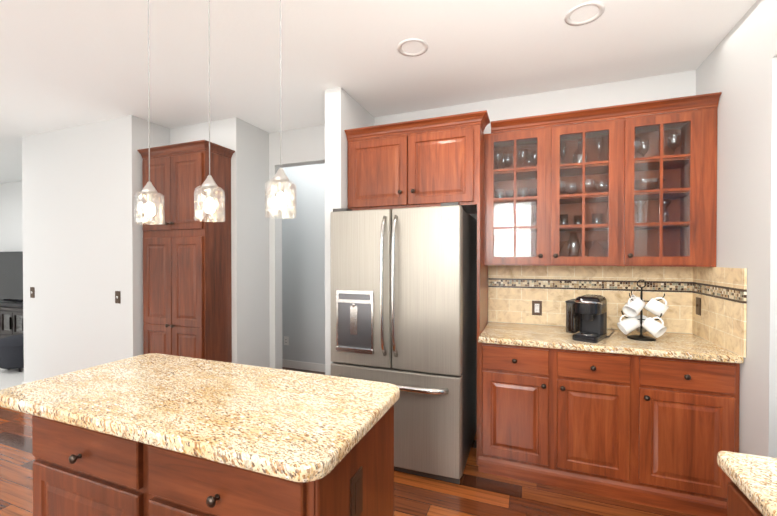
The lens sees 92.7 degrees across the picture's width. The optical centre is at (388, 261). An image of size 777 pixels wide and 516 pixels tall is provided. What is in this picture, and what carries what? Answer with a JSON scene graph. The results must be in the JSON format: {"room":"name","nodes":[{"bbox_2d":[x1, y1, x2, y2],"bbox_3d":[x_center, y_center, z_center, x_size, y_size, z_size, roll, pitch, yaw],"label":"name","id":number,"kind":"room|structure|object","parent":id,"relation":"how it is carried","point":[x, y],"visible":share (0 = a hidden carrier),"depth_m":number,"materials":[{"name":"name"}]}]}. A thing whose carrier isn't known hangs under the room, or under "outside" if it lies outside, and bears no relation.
{"room":"kitchen","nodes":[
{"label":"kitchen","id":0,"kind":"room"},
{"bbox_2d":[0,181,22,302],"bbox_3d":[-5.802,0.012,6.175,5.030,2.740,0.120,0,1,21],"label":"wall","id":1,"kind":"structure","parent":0,"point":[11,231],"depth_m":6.34,"materials":[{"name":"white paint"}]},
{"bbox_2d":[0,368,23,389],"bbox_3d":[-6.723,1.434,3.681,5.500,0.062,7.700,0,1,21],"label":"floor carpet","id":2,"kind":"object","parent":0,"point":[11,378],"depth_m":4.46,"materials":[{"name":"white carpet"}]},
{"bbox_2d":[0,301,22,338],"bbox_3d":[-5.983,1.037,5.892,2.400,0.695,0.470,0,1,21],"label":"media console","id":3,"kind":"object","parent":2,"relation":"on","point":[11,321],"visible":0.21,"depth_m":5.52,"materials":[{"name":"black wood"}]},
{"bbox_2d":[0,251,22,307],"bbox_3d":[-6.041,0.264,5.902,1.700,0.849,0.325,0,1,21],"label":"television","id":4,"kind":"object","parent":3,"relation":"on","point":[11,276],"visible":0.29,"depth_m":5.90,"materials":[{"name":"black plastic"}]},
{"bbox_2d":[0,334,23,371],"bbox_3d":[-4.741,1.176,4.858,0.552,0.440,0.552,0,1,21],"label":"ottoman","id":5,"kind":"object","parent":2,"relation":"on","point":[11,352],"visible":0.44,"depth_m":4.61,"materials":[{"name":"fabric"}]},
{"bbox_2d":[22,115,269,382],"bbox_3d":[-2.408,0.028,4.410,2.570,2.740,1.870,0,1,21],"label":"wall","id":6,"kind":"structure","parent":0,"point":[82,185],"depth_m":3.62,"materials":[{"name":"white paint"}]},
{"bbox_2d":[30,287,34,297],"bbox_3d":[-3.782,0.328,3.930,0.072,0.115,0.014,0,1,21],"label":"light switch","id":7,"kind":"object","parent":6,"relation":"attached to","point":[32,292],"visible":1,"depth_m":3.93,"materials":[{"name":"brown metal"}]},
{"bbox_2d":[115,291,120,303],"bbox_3d":[-2.525,0.332,3.449,0.072,0.115,0.014,0,1,21],"label":"light switch","id":8,"kind":"object","parent":6,"relation":"attached to","point":[117,297],"visible":1,"depth_m":3.45,"materials":[{"name":"brown metal"}]},
{"bbox_2d":[282,163,324,363],"bbox_3d":[-0.746,0.025,4.711,2.020,2.740,0.120,0,1,21],"label":"wall","id":9,"kind":"structure","parent":0,"point":[303,280],"depth_m":4.75,"materials":[{"name":"grey paint"}]},
{"bbox_2d":[282,359,324,371],"bbox_3d":[-0.825,1.345,4.683,1.898,0.098,0.012,0,1,21],"label":"baseboard","id":10,"kind":"structure","parent":9,"relation":"attached to","point":[304,365],"depth_m":4.78,"materials":[{"name":"white"}]},
{"bbox_2d":[0,367,695,515],"bbox_3d":[0.095,1.458,1.073,9.100,0.060,7.700,0,1,21],"label":"floor","id":11,"kind":"structure","parent":0,"point":[474,492],"depth_m":2.26,"materials":[{"name":"brown wood"}]},
{"bbox_2d":[137,140,234,362],"bbox_3d":[-1.857,0.192,3.417,0.810,2.430,0.349,0,1,21],"label":"pantry cabinet","id":12,"kind":"object","parent":11,"relation":"on","point":[187,305],"visible":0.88,"depth_m":3.28,"materials":[{"name":"brown wood"}]},
{"bbox_2d":[12,409,393,515],"bbox_3d":[-0.669,0.985,1.443,1.265,0.880,0.648,0,1,21],"label":"kitchen island","id":13,"kind":"object","parent":11,"relation":"on","point":[78,470],"depth_m":1.19,"materials":[{"name":"brown wood"}]},
{"bbox_2d":[0,353,399,492],"bbox_3d":[-0.743,0.524,1.470,1.476,0.042,0.670,0,1,21],"label":"island countertop","id":14,"kind":"structure","parent":13,"relation":"on","point":[304,426],"depth_m":1.29,"materials":[{"name":"beige stone"}]},
{"bbox_2d":[330,202,476,483],"bbox_3d":[0.143,0.518,2.814,0.930,1.790,0.877,0,1,21],"label":"refrigerator","id":15,"kind":"object","parent":11,"relation":"on","point":[404,300],"visible":0.88,"depth_m":2.43,"materials":[{"name":"grey metal"}]},
{"bbox_2d":[478,342,637,503],"bbox_3d":[1.135,0.977,2.623,0.899,0.876,0.626,0,1,21],"label":"base cabinet","id":16,"kind":"object","parent":11,"relation":"on","point":[617,414],"depth_m":2.31,"materials":[{"name":"brown wood"}]},
{"bbox_2d":[478,322,743,365],"bbox_3d":[1.357,0.520,2.520,1.388,0.040,0.651,0,1,21],"label":"countertop","id":17,"kind":"structure","parent":16,"relation":"on","point":[688,347],"depth_m":2.32,"materials":[{"name":"beige stone"}]},
{"bbox_2d":[565,294,613,342],"bbox_3d":[1.388,0.360,2.534,0.346,0.278,0.567,0,1,21],"label":"coffee maker","id":18,"kind":"object","parent":17,"relation":"on","point":[586,316],"visible":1,"depth_m":2.39,"materials":[{"name":"black plastic"}]},
{"bbox_2d":[617,280,668,340],"bbox_3d":[1.647,0.308,2.418,0.280,0.384,0.259,0,1,21],"label":"mug tree","id":19,"kind":"object","parent":17,"relation":"on","point":[633,307],"visible":1,"depth_m":2.36,"materials":[{"name":"white ceramic"}]},
{"bbox_2d":[638,358,739,515],"bbox_3d":[1.782,0.979,2.375,0.487,0.876,0.626,0,1,21],"label":"base cabinet","id":20,"kind":"object","parent":11,"relation":"on","point":[688,412],"depth_m":2.08,"materials":[{"name":"brown wood"}]},
{"bbox_2d":[717,451,776,515],"bbox_3d":[0.642,0.984,-0.426,0.613,0.915,2.900,0,1,21],"label":"kitchen counter","id":21,"kind":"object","parent":11,"relation":"on","point":[752,487],"depth_m":0.91,"materials":[{"name":"beige stone"}]},
{"bbox_2d":[325,87,373,374],"bbox_3d":[-0.312,0.039,3.159,0.140,2.740,0.650,0,1,21],"label":"wall","id":22,"kind":"structure","parent":0,"point":[344,110],"depth_m":2.87,"materials":[{"name":"white paint"}]},
{"bbox_2d":[0,0,756,183],"bbox_3d":[-2.473,-1.360,2.030,14.600,0.080,7.700,0,1,21],"label":"ceiling","id":23,"kind":"structure","parent":0,"point":[64,64],"depth_m":2.37,"materials":[{"name":"white paint"}]},
{"bbox_2d":[397,38,427,56],"bbox_3d":[0.149,-1.335,2.290,0.190,0.036,0.190,0,1,21],"label":"recessed light","id":24,"kind":"object","parent":23,"relation":"in","point":[402,52],"visible":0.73,"depth_m":2.29,"materials":[{"name":"white"}]},
{"bbox_2d":[565,2,604,25],"bbox_3d":[1.043,-1.332,1.975,0.190,0.036,0.190,0,1,21],"label":"recessed light","id":25,"kind":"object","parent":23,"relation":"in","point":[599,5],"visible":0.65,"depth_m":1.97,"materials":[{"name":"white"}]},
{"bbox_2d":[269,70,695,368],"bbox_3d":[0.491,0.038,3.264,3.785,2.740,0.120,0,1,21],"label":"wall","id":26,"kind":"structure","parent":0,"point":[302,146],"depth_m":3.11,"materials":[{"name":"white paint"}]},
{"bbox_2d":[345,110,489,464],"bbox_3d":[0.266,0.196,2.963,1.070,2.430,0.599,0,1,21],"label":"upper cabinet","id":27,"kind":"object","parent":26,"relation":"attached to","point":[432,162],"visible":0.98,"depth_m":2.69,"materials":[{"name":"brown wood"}]},
{"bbox_2d":[484,104,627,265],"bbox_3d":[1.186,-0.494,2.739,0.906,1.045,0.347,0,1,21],"label":"upper cabinet","id":28,"kind":"object","parent":26,"relation":"attached to","point":[619,188],"depth_m":2.65,"materials":[{"name":"brown wood"}]},
{"bbox_2d":[488,265,746,357],"bbox_3d":[1.355,0.265,2.509,1.384,0.469,0.674,0,1,21],"label":"tile backsplash","id":29,"kind":"structure","parent":26,"relation":"attached to","point":[514,292],"depth_m":2.69,"materials":[{"name":"beige tile"}]},
{"bbox_2d":[532,301,541,315],"bbox_3d":[1.172,0.367,2.926,0.072,0.115,0.008,0,1,21],"label":"electrical outlet","id":30,"kind":"object","parent":29,"relation":"attached to","point":[536,307],"visible":1,"depth_m":2.92,"materials":[{"name":"brown metal"}]},
{"bbox_2d":[696,297,700,315],"bbox_3d":[2.064,0.298,2.477,0.014,0.115,0.072,0,1,21],"label":"light switch","id":31,"kind":"object","parent":29,"relation":"attached to","point":[698,306],"visible":1,"depth_m":2.47,"materials":[{"name":"brown metal"}]},
{"bbox_2d":[628,92,721,266],"bbox_3d":[1.811,-0.492,2.500,0.533,1.045,0.347,0,1,21],"label":"upper cabinet","id":32,"kind":"object","parent":26,"relation":"attached to","point":[672,157],"depth_m":2.37,"materials":[{"name":"brown wood"}]},
{"bbox_2d":[634,200,645,222],"bbox_3d":[1.714,-0.332,2.527,0.072,0.165,0.070,0,1,-37],"label":"drinking glass","id":33,"kind":"object","parent":32,"relation":"on","point":[637,201],"depth_m":2.52,"materials":[{"name":"clear glass"}]},
{"bbox_2d":[634,178,665,189],"bbox_3d":[1.761,-0.502,2.538,0.230,0.085,0.230,0,1,21],"label":"bowl","id":34,"kind":"object","parent":32,"relation":"in","point":[655,183],"depth_m":2.48,"materials":[{"name":"clear glass"}]},
{"bbox_2d":[663,200,670,221],"bbox_3d":[1.899,-0.333,2.548,0.072,0.165,0.070,0,1,36],"label":"drinking glass","id":35,"kind":"object","parent":32,"relation":"on","point":[668,204],"depth_m":2.53,"materials":[{"name":"clear glass"}]},
{"bbox_2d":[696,0,776,457],"bbox_3d":[1.147,0.069,-0.151,0.120,2.740,5.790,0,1,21],"label":"wall","id":36,"kind":"structure","parent":0,"point":[737,67],"depth_m":1.90,"materials":[{"name":"white paint"}]}
]}

